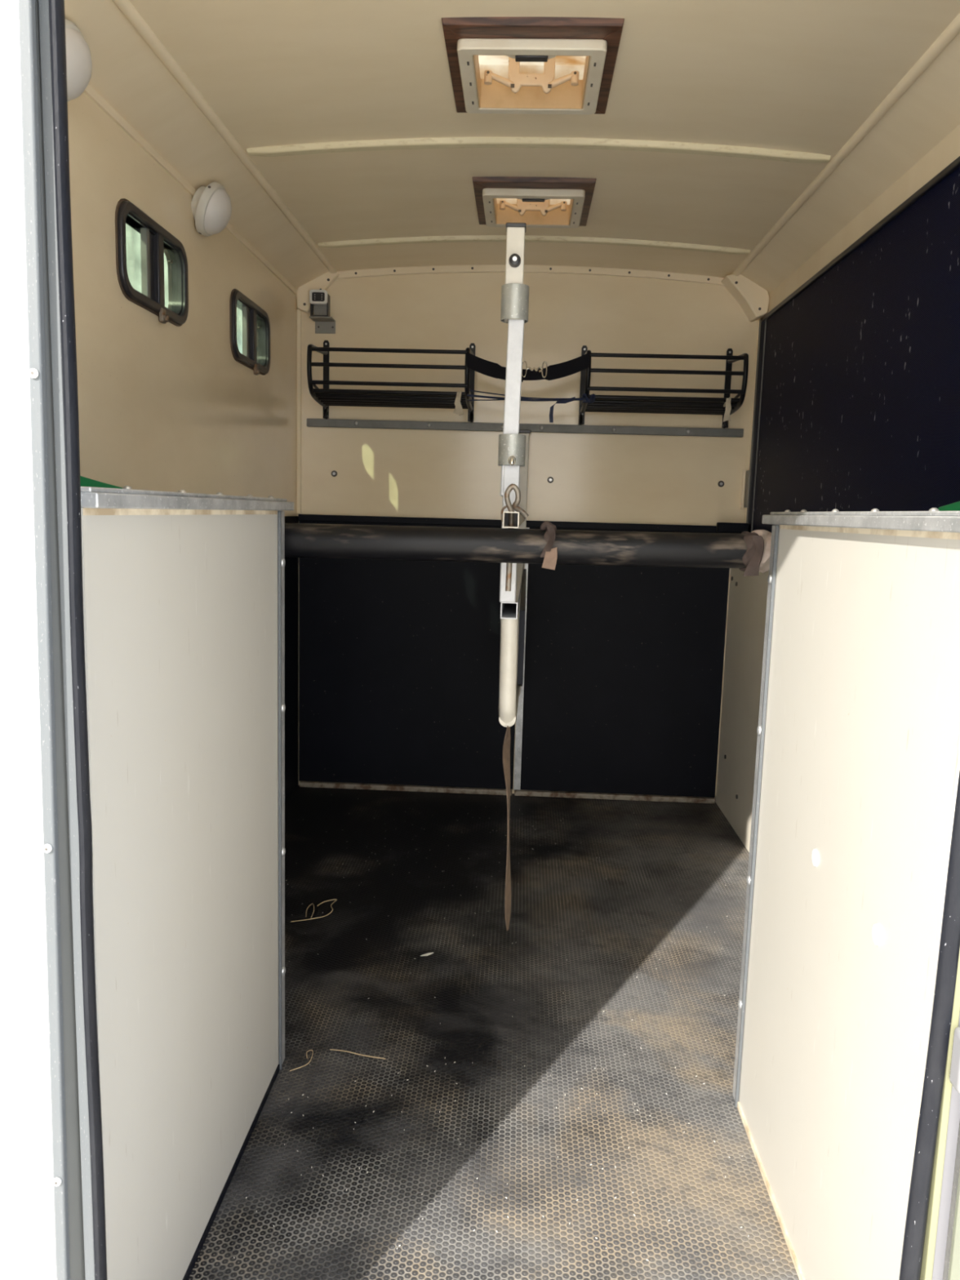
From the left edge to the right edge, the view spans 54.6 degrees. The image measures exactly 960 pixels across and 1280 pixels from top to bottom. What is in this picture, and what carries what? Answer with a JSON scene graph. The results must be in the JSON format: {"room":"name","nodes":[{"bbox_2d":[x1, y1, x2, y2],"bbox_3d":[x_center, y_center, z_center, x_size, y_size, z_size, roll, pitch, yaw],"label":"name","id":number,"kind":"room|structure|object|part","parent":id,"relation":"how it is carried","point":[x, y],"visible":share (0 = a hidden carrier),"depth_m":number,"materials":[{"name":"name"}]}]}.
{"room":"horse trailer interior","nodes":[
{"label":"horse trailer interior","id":0,"kind":"room"},
{"bbox_2d":[0,0,56,1279],"bbox_3d":[-0.660,0.071,0.894,0.512,2.430,0.030,2,8,2],"label":"wall","id":1,"kind":"structure","parent":0,"point":[27,1215],"depth_m":0.88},
{"bbox_2d":[17,0,106,1279],"bbox_3d":[-0.422,0.103,0.926,0.112,2.330,0.128,2,8,2],"label":"trim","id":2,"kind":"structure","parent":1,"relation":"attached to","point":[78,1180],"depth_m":0.86,"materials":[{"name":"metal"}]},
{"bbox_2d":[67,84,298,801],"bbox_3d":[-0.796,-0.171,2.292,0.038,2.000,2.790,2,8,2],"label":"wall","id":3,"kind":"structure","parent":0,"point":[167,406],"depth_m":2.32,"materials":[{"name":"cream paint"}]},
{"bbox_2d":[65,18,92,101],"bbox_3d":[-0.745,-1.025,1.648,0.102,0.131,0.136,2,8,2],"label":"wall lamp","id":4,"kind":"object","parent":3,"relation":"attached to","point":[78,58],"visible":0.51,"depth_m":1.63,"materials":[{"name":"plastic"}]},
{"bbox_2d":[115,198,188,326],"bbox_3d":[-0.768,-0.865,2.181,0.058,0.227,0.406,2,8,2],"label":"window","id":5,"kind":"structure","parent":3,"relation":"in","point":[142,256],"depth_m":2.15,"materials":[{"name":"glass"},{"name":"black plastic"},{"name":"rubber"}]},
{"bbox_3d":[-0.783,-0.862,2.096,0.003,0.160,0.186,2,8,2],"label":"pane","id":6,"kind":"part","parent":5,"relation":"part of","materials":[{"name":"clear glass"}]},
{"bbox_3d":[-0.780,-0.874,2.180,0.034,0.168,0.364,2,8,2],"label":"frame","id":7,"kind":"part","parent":5,"relation":"part of","materials":[{"name":"rubber"}]},
{"bbox_3d":[-0.769,-0.886,2.274,0.003,0.160,0.166,2,8,2],"label":"pane","id":8,"kind":"part","parent":5,"relation":"part of","materials":[{"name":"clear glass"}]},
{"bbox_2d":[64,0,328,289],"bbox_3d":[-0.702,-1.185,2.144,0.170,0.125,2.800,2,8,2],"label":"ceiling trim panel","id":9,"kind":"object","parent":3,"relation":"attached to","point":[126,73],"depth_m":2.12,"materials":[{"name":"beige paint"}]},
{"bbox_2d":[191,182,231,236],"bbox_3d":[-0.708,-1.134,2.449,0.102,0.131,0.136,2,8,2],"label":"wall lamp","id":10,"kind":"object","parent":3,"relation":"attached to","point":[211,205],"visible":0.98,"depth_m":2.41,"materials":[{"name":"plastic"}]},
{"bbox_2d":[229,288,270,375],"bbox_3d":[-0.733,-0.962,2.954,0.058,0.227,0.406,2,8,2],"label":"window","id":11,"kind":"structure","parent":3,"relation":"in","point":[250,324],"depth_m":2.93,"materials":[{"name":"glass"}]},
{"bbox_3d":[-0.747,-0.959,2.869,0.003,0.160,0.186,2,8,2],"label":"pane","id":12,"kind":"part","parent":11,"relation":"part of","materials":[{"name":"clear glass"}]},
{"bbox_3d":[-0.744,-0.971,2.953,0.034,0.168,0.364,2,8,2],"label":"frame","id":13,"kind":"part","parent":11,"relation":"part of","materials":[{"name":"plastic"}]},
{"bbox_3d":[-0.733,-0.983,3.047,0.003,0.160,0.166,2,8,2],"label":"pane","id":14,"kind":"part","parent":11,"relation":"part of","materials":[{"name":"clear glass"}]},
{"bbox_3d":[-0.791,0.236,2.387,0.008,1.090,2.690,2,8,2],"label":"rubber panel","id":15,"kind":"part","parent":3,"relation":"part of","materials":[{"name":"black rubber"}]},
{"bbox_2d":[187,785,799,1279],"bbox_3d":[0.072,0.828,2.403,1.800,0.040,2.820,2,8,2],"label":"floor","id":16,"kind":"structure","parent":0,"point":[511,1131],"depth_m":1.96,"materials":[{"name":"rubber"}]},
{"bbox_2d":[80,485,293,1279],"bbox_3d":[-0.423,0.347,1.450,0.064,1.144,0.835,2,8,2],"label":"wall","id":17,"kind":"structure","parent":16,"relation":"on","point":[184,593],"depth_m":1.29,"materials":[{"name":"white plastic"}]},
{"bbox_2d":[80,475,122,488],"bbox_3d":[-0.654,0.266,1.420,0.006,1.300,0.760,2,8,2],"label":"sheet","id":18,"kind":"object","parent":17,"relation":"on","point":[85,482],"visible":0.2,"depth_m":1.51,"materials":[{"name":"plastic"}]},
{"bbox_2d":[289,1049,313,1071],"bbox_3d":[-0.358,0.859,1.899,0.025,0.006,0.077,4,8,19],"label":"hay curl","id":19,"kind":"object","parent":16,"relation":"on","point":[309,1050],"visible":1,"depth_m":1.90,"materials":[{"name":"plant"}]},
{"bbox_2d":[290,898,337,922],"bbox_3d":[-0.449,0.755,2.600,0.069,0.016,0.173,5,9,25],"label":"straw","id":20,"kind":"object","parent":16,"relation":"on","point":[333,899],"visible":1,"depth_m":2.59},
{"bbox_2d":[329,1048,385,1058],"bbox_3d":[-0.255,0.858,1.928,0.122,0.006,0.007,3,8,13],"label":"stalk","id":21,"kind":"object","parent":16,"relation":"on","point":[330,1049],"visible":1,"depth_m":1.92,"materials":[{"name":"beige plant"}]},
{"bbox_2d":[420,952,433,955],"bbox_3d":[-0.134,0.801,2.365,0.033,0.007,0.009,-1,8,-20],"label":"feather","id":22,"kind":"object","parent":16,"relation":"on","point":[428,953],"visible":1,"depth_m":2.37,"materials":[{"name":"white"}]},
{"bbox_2d":[233,798,773,1261],"bbox_3d":[0.060,0.806,2.397,1.528,0.002,2.572,2,8,2],"label":"chaff","id":23,"kind":"object","parent":16,"relation":"on","point":[357,798],"visible":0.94,"depth_m":1.88,"materials":[{"name":"beige plant"}]},
{"bbox_2d":[732,507,959,1279],"bbox_3d":[0.517,0.382,1.391,0.064,1.144,0.793,2,8,2],"label":"wall","id":24,"kind":"structure","parent":16,"relation":"on","point":[857,765],"depth_m":1.25,"materials":[{"name":"white plastic"}]},
{"bbox_2d":[937,501,959,511],"bbox_3d":[0.747,0.361,1.328,0.006,1.215,0.680,2,8,2],"label":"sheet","id":25,"kind":"object","parent":24,"relation":"on","point":[955,506],"visible":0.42,"depth_m":1.52,"materials":[{"name":"plastic"}]},
{"bbox_2d":[297,272,758,798],"bbox_3d":[0.154,-0.388,3.629,1.820,2.120,0.058,2,8,2],"label":"wall","id":26,"kind":"structure","parent":0,"point":[621,690],"depth_m":3.63,"materials":[{"name":"black rubber"}]},
{"bbox_2d":[296,309,301,513],"bbox_3d":[-0.700,-0.877,3.593,0.016,0.770,0.014,2,8,2],"label":"trim","id":27,"kind":"structure","parent":26,"relation":"attached to","point":[298,311],"depth_m":3.59,"materials":[{"name":"beige paint"}]},
{"bbox_2d":[296,271,339,313],"bbox_3d":[-0.614,-1.320,3.520,0.162,0.158,0.032,2,8,2],"label":"trim","id":28,"kind":"structure","parent":26,"relation":"attached to","point":[326,280],"depth_m":3.51,"materials":[{"name":"beige paint"}]},
{"bbox_2d":[309,288,335,333],"bbox_3d":[-0.594,-1.258,3.498,0.084,0.187,0.095,2,8,2],"label":"security camera","id":29,"kind":"object","parent":26,"relation":"attached to","point":[324,323],"visible":1,"depth_m":3.50,"materials":[{"name":"white plastic"}]},
{"bbox_3d":[-0.600,-1.274,3.454,0.049,0.034,0.004,2,8,2],"label":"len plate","id":30,"kind":"part","parent":29,"relation":"part of","materials":[{"name":"black plastic"}]},
{"bbox_3d":[-0.599,-1.240,3.505,0.052,0.044,0.006,2,8,2],"label":"plate","id":31,"kind":"part","parent":29,"relation":"part of","materials":[{"name":"grey plastic"}]},
{"bbox_3d":[-0.288,0.066,3.705,0.872,1.055,0.010,2,8,2],"label":"rubber panel","id":32,"kind":"part","parent":26,"relation":"part of","materials":[{"name":"black rubber"}]},
{"bbox_2d":[299,781,715,804],"bbox_3d":[0.102,0.613,3.744,1.671,0.021,0.024,2,8,2],"label":"baseboard","id":33,"kind":"structure","parent":26,"relation":"attached to","point":[302,784],"depth_m":3.73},
{"bbox_2d":[497,222,530,727],"bbox_3d":[0.113,-0.307,2.710,0.072,1.288,1.842,2,8,3],"label":"pole","id":34,"kind":"object","parent":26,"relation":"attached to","point":[513,443],"depth_m":1.95,"materials":[{"name":"white metal"}]},
{"bbox_2d":[502,725,511,930],"bbox_3d":[0.065,0.422,2.089,0.025,0.475,0.035,7,10,36],"label":"strap","id":35,"kind":"object","parent":34,"relation":"hanging from","point":[506,747],"visible":0.99,"depth_m":2.09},
{"bbox_3d":[0.064,-0.226,1.987,0.034,0.291,0.034,2,8,2],"label":"post","id":36,"kind":"part","parent":34,"relation":"part of","materials":[{"name":"metal"}]},
{"bbox_3d":[0.064,-0.243,1.879,0.031,0.031,0.174,2,8,2],"label":"rail","id":37,"kind":"part","parent":34,"relation":"part of","materials":[{"name":"silver metal"}]},
{"bbox_3d":[0.106,-0.170,2.778,0.036,0.036,1.595,2,8,3],"label":"rail","id":38,"kind":"part","parent":34,"relation":"part of","materials":[{"name":"metal"}]},
{"bbox_3d":[0.068,-0.488,1.951,0.039,0.370,0.033,2,8,2],"label":"sliding post","id":39,"kind":"part","parent":34,"relation":"part of","materials":[{"name":"metal"}]},
{"bbox_3d":[0.071,-0.751,1.915,0.037,0.182,0.037,2,8,2],"label":"post","id":40,"kind":"part","parent":34,"relation":"part of","materials":[{"name":"white metal"}]},
{"bbox_3d":[0.071,-0.770,1.885,0.025,0.025,0.018,2,8,2],"label":"knob","id":41,"kind":"part","parent":34,"relation":"part of","materials":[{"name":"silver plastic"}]},
{"bbox_2d":[501,483,528,591],"bbox_3d":[0.069,-0.205,1.871,0.057,0.215,0.020,0,8,-8],"label":"pin","id":42,"kind":"object","parent":34,"relation":"hanging from","point":[509,506],"visible":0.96,"depth_m":1.86,"materials":[{"name":"metal"}]},
{"bbox_3d":[0.060,-0.179,1.877,0.013,0.162,0.012,0,8,-12],"label":"rod","id":43,"kind":"part","parent":42,"relation":"part of","materials":[{"name":"metal"}]},
{"bbox_2d":[284,523,746,568],"bbox_3d":[0.082,-0.184,1.810,1.000,0.073,0.067,2,8,2],"label":"bar","id":44,"kind":"object","parent":34,"relation":"attached to","point":[411,543],"visible":0.73,"depth_m":1.78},
{"bbox_2d":[540,520,557,569],"bbox_3d":[0.132,-0.184,1.801,0.034,0.092,0.086,2,8,2],"label":"strap","id":45,"kind":"object","parent":44,"relation":"attached to","point":[550,555],"visible":0.97,"depth_m":1.77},
{"bbox_2d":[738,531,764,576],"bbox_3d":[0.516,-0.166,1.786,0.036,0.084,0.090,2,8,2],"label":"strap","id":46,"kind":"object","parent":44,"relation":"attached to","point":[752,558],"visible":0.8,"depth_m":1.75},
{"bbox_2d":[751,529,771,573],"bbox_3d":[0.544,-0.170,1.790,0.046,0.084,0.083,2,8,2],"label":"wrap","id":47,"kind":"object","parent":44,"relation":"attached to","point":[766,535],"visible":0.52,"depth_m":1.76,"materials":[{"name":"beige fabric"}]},
{"bbox_3d":[0.125,0.058,2.821,0.013,0.455,1.540,2,8,3],"label":"rubber panel","id":48,"kind":"part","parent":34,"relation":"part of","materials":[{"name":"black rubber"}]},
{"bbox_3d":[0.112,-0.364,2.770,0.031,0.031,1.558,2,8,3],"label":"rail","id":49,"kind":"part","parent":34,"relation":"part of","materials":[{"name":"silver metal"}]},
{"bbox_3d":[0.152,-0.284,3.587,0.041,1.005,0.041,2,8,2],"label":"hinge post","id":50,"kind":"part","parent":34,"relation":"part of","materials":[{"name":"grey metal"}]},
{"bbox_2d":[306,418,743,437],"bbox_3d":[0.164,-0.811,3.555,1.665,0.030,0.028,2,8,2],"label":"shelf","id":51,"kind":"object","parent":26,"relation":"attached to","point":[328,423],"visible":1,"depth_m":3.54,"materials":[{"name":"grey metal"}]},
{"bbox_2d":[306,340,475,422],"bbox_3d":[-0.318,-0.969,3.419,0.583,0.296,0.298,2,8,2],"label":"rack","id":52,"kind":"object","parent":51,"relation":"on","point":[326,397],"depth_m":3.33,"materials":[{"name":"metal"}]},
{"bbox_3d":[-0.080,-0.845,3.324,0.036,0.088,0.051,0,8,-15],"label":"tape strip","id":53,"kind":"part","parent":52,"relation":"part of","materials":[{"name":"beige fabric"}]},
{"bbox_2d":[466,390,595,422],"bbox_3d":[0.179,-0.826,3.290,0.453,0.110,0.044,2,8,0],"label":"cord","id":54,"kind":"object","parent":52,"relation":"attached to","point":[584,398],"visible":0.94,"depth_m":3.28,"materials":[{"name":"black fabric"}]},
{"bbox_2d":[578,345,748,428],"bbox_3d":[0.655,-0.937,3.378,0.566,0.296,0.298,2,8,2],"label":"rack","id":55,"kind":"object","parent":51,"relation":"on","point":[602,403],"depth_m":3.29,"materials":[{"name":"metal"}]},
{"bbox_2d":[466,352,589,382],"bbox_3d":[0.166,-0.952,3.236,0.424,0.107,0.024,2,8,2],"label":"strap","id":56,"kind":"object","parent":55,"relation":"hanging from","point":[494,370],"visible":0.93,"depth_m":3.24,"materials":[{"name":"fabric"}]},
{"bbox_3d":[0.871,-0.813,3.286,0.028,0.088,0.052,2,8,2],"label":"tape strip","id":57,"kind":"part","parent":55,"relation":"part of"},
{"bbox_2d":[336,264,724,285],"bbox_3d":[0.191,-1.374,3.487,1.480,0.064,0.010,2,8,2],"label":"trim","id":58,"kind":"structure","parent":26,"relation":"attached to","point":[487,268],"depth_m":3.48,"materials":[{"name":"beige paint"}]},
{"bbox_3d":[0.566,0.095,3.669,0.778,1.055,0.010,2,8,2],"label":"rubber panel","id":59,"kind":"part","parent":26,"relation":"part of","materials":[{"name":"black rubber"}]},
{"bbox_2d":[721,274,769,321],"bbox_3d":[0.974,-1.262,3.422,0.162,0.158,0.097,2,8,2],"label":"bracket","id":60,"kind":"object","parent":26,"relation":"attached to","point":[753,300],"depth_m":3.38,"materials":[{"name":"beige paint"}]},
{"bbox_2d":[745,318,760,523],"bbox_3d":[1.037,-0.818,3.521,0.016,0.770,0.014,2,8,2],"label":"trim","id":61,"kind":"structure","parent":26,"relation":"attached to","point":[760,318],"depth_m":3.51,"materials":[{"name":"beige paint"}]},
{"bbox_2d":[128,0,959,277],"bbox_3d":[0.128,-1.210,2.103,1.490,0.061,2.800,2,8,2],"label":"ceiling","id":62,"kind":"structure","parent":0,"point":[805,76],"depth_m":2.10,"materials":[{"name":"beige paint"}]},
{"bbox_2d":[112,0,337,273],"bbox_3d":[-0.617,-1.207,2.145,0.026,0.025,2.775,2,8,2],"label":"trim","id":63,"kind":"structure","parent":62,"relation":"attached to","point":[125,6],"depth_m":2.10,"materials":[{"name":"beige paint"}]},
{"bbox_2d":[441,17,624,114],"bbox_3d":[0.108,-1.223,1.930,0.344,0.134,0.392,2,8,2],"label":"ceiling vent","id":64,"kind":"object","parent":62,"relation":"in","point":[516,65],"visible":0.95,"depth_m":1.90,"materials":[{"name":"brown plastic"}]},
{"bbox_3d":[0.018,-1.210,2.001,0.017,0.024,0.017,2,8,2],"label":"knob","id":65,"kind":"part","parent":64,"relation":"part of","materials":[{"name":"plastic"}]},
{"bbox_3d":[0.046,-1.207,2.005,0.054,0.027,0.014,0,8,-9],"label":"arm","id":66,"kind":"part","parent":64,"relation":"part of","materials":[{"name":"plastic"}]},
{"bbox_3d":[0.102,-1.154,1.831,0.104,0.012,0.030,2,8,2],"label":"handle","id":67,"kind":"part","parent":64,"relation":"part of","materials":[{"name":"plastic"}]},
{"bbox_3d":[0.107,-1.168,1.937,0.290,0.020,0.296,2,8,2],"label":"frame","id":68,"kind":"part","parent":64,"relation":"part of","materials":[{"name":"plastic"}]},
{"bbox_3d":[0.175,-1.202,1.999,0.054,0.027,0.014,4,8,14],"label":"arm","id":69,"kind":"part","parent":64,"relation":"part of","materials":[{"name":"plastic"}]},
{"bbox_3d":[0.203,-1.204,1.993,0.017,0.024,0.017,2,8,2],"label":"knob","id":70,"kind":"part","parent":64,"relation":"part of","materials":[{"name":"plastic"}]},
{"bbox_2d":[317,235,750,254],"bbox_3d":[0.175,-1.336,3.129,1.450,0.047,0.034,2,8,2],"label":"trim","id":71,"kind":"structure","parent":62,"relation":"attached to","point":[468,238],"depth_m":3.12,"materials":[{"name":"paint"}]},
{"bbox_2d":[472,176,596,228],"bbox_3d":[0.159,-1.335,2.756,0.344,0.134,0.392,2,8,2],"label":"ceiling vent","id":72,"kind":"object","parent":62,"relation":"in","point":[535,202],"visible":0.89,"depth_m":2.70,"materials":[{"name":"plastic"}]},
{"bbox_3d":[0.069,-1.322,2.826,0.017,0.024,0.017,2,8,2],"label":"knob","id":73,"kind":"part","parent":72,"relation":"part of","materials":[{"name":"plastic"}]},
{"bbox_3d":[0.097,-1.319,2.831,0.054,0.027,0.014,0,8,-9],"label":"arm","id":74,"kind":"part","parent":72,"relation":"part of","materials":[{"name":"plastic"}]},
{"bbox_3d":[0.158,-1.280,2.763,0.290,0.020,0.296,2,8,2],"label":"frame","id":75,"kind":"part","parent":72,"relation":"part of","materials":[{"name":"plastic"}]},
{"bbox_3d":[0.226,-1.315,2.825,0.054,0.027,0.014,4,8,14],"label":"arm","id":76,"kind":"part","parent":72,"relation":"part of","materials":[{"name":"plastic"}]},
{"bbox_3d":[0.254,-1.316,2.819,0.017,0.024,0.017,2,8,2],"label":"knob","id":77,"kind":"part","parent":72,"relation":"part of","materials":[{"name":"plastic"}]},
{"bbox_2d":[246,137,831,163],"bbox_3d":[0.137,-1.225,2.317,1.450,0.047,0.038,2,8,2],"label":"trim","id":78,"kind":"structure","parent":62,"relation":"attached to","point":[444,142],"depth_m":2.31,"materials":[{"name":"paint"}]},
{"bbox_2d":[732,13,959,275],"bbox_3d":[0.871,-1.157,2.083,0.026,0.025,2.775,2,8,2],"label":"trim","id":79,"kind":"structure","parent":62,"relation":"attached to","point":[953,29],"depth_m":2.08,"materials":[{"name":"beige paint"}]},
{"bbox_2d":[715,124,959,852],"bbox_3d":[0.917,-0.113,2.220,0.160,2.000,2.790,2,8,2],"label":"wall","id":80,"kind":"structure","parent":0,"point":[856,407],"depth_m":2.46,"materials":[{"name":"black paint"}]},
{"bbox_2d":[740,469,750,509],"bbox_3d":[1.010,-0.573,3.533,0.021,0.150,0.060,2,8,2],"label":"latch plate","id":81,"kind":"object","parent":80,"relation":"attached to","point":[745,483],"visible":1,"depth_m":3.54,"materials":[{"name":"beige paint"}]},
{"bbox_3d":[1.005,-0.576,3.552,0.010,0.150,0.022,2,8,2],"label":"plate","id":82,"kind":"part","parent":81,"relation":"part of","materials":[{"name":"beige paint"}]},
{"bbox_2d":[740,32,959,293],"bbox_3d":[0.948,-1.130,2.076,0.155,0.125,2.800,2,8,2],"label":"trim","id":83,"kind":"structure","parent":80,"relation":"attached to","point":[928,111],"depth_m":2.23,"materials":[{"name":"beige paint"}]},
{"bbox_3d":[0.976,-0.574,2.175,0.010,0.848,2.650,2,8,2],"label":"rubber panel","id":84,"kind":"part","parent":80,"relation":"part of","materials":[{"name":"black rubber"}]},
{"bbox_3d":[0.738,0.118,0.836,0.487,2.430,0.030,2,8,2],"label":"wall","id":85,"kind":"structure","parent":0,"visible":0},
{"bbox_2d":[898,770,959,1279],"bbox_3d":[0.477,0.133,0.892,0.113,2.330,0.122,2,8,2],"label":"trim","id":86,"kind":"structure","parent":85,"relation":"attached to","point":[931,1251],"depth_m":0.89,"materials":[{"name":"metal"}]},
{"bbox_3d":[0.513,0.132,0.908,0.042,2.330,0.088,2,8,2],"label":"post","id":87,"kind":"part","parent":86,"relation":"part of","materials":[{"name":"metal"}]},
{"bbox_2d":[949,1026,959,1093],"bbox_3d":[0.457,0.392,0.864,0.028,0.059,0.028,2,8,2],"label":"marker lamp","id":88,"kind":"object","parent":85,"relation":"attached to","point":[954,1073],"visible":1,"depth_m":0.87,"materials":[{"name":"white plastic"}]}
]}

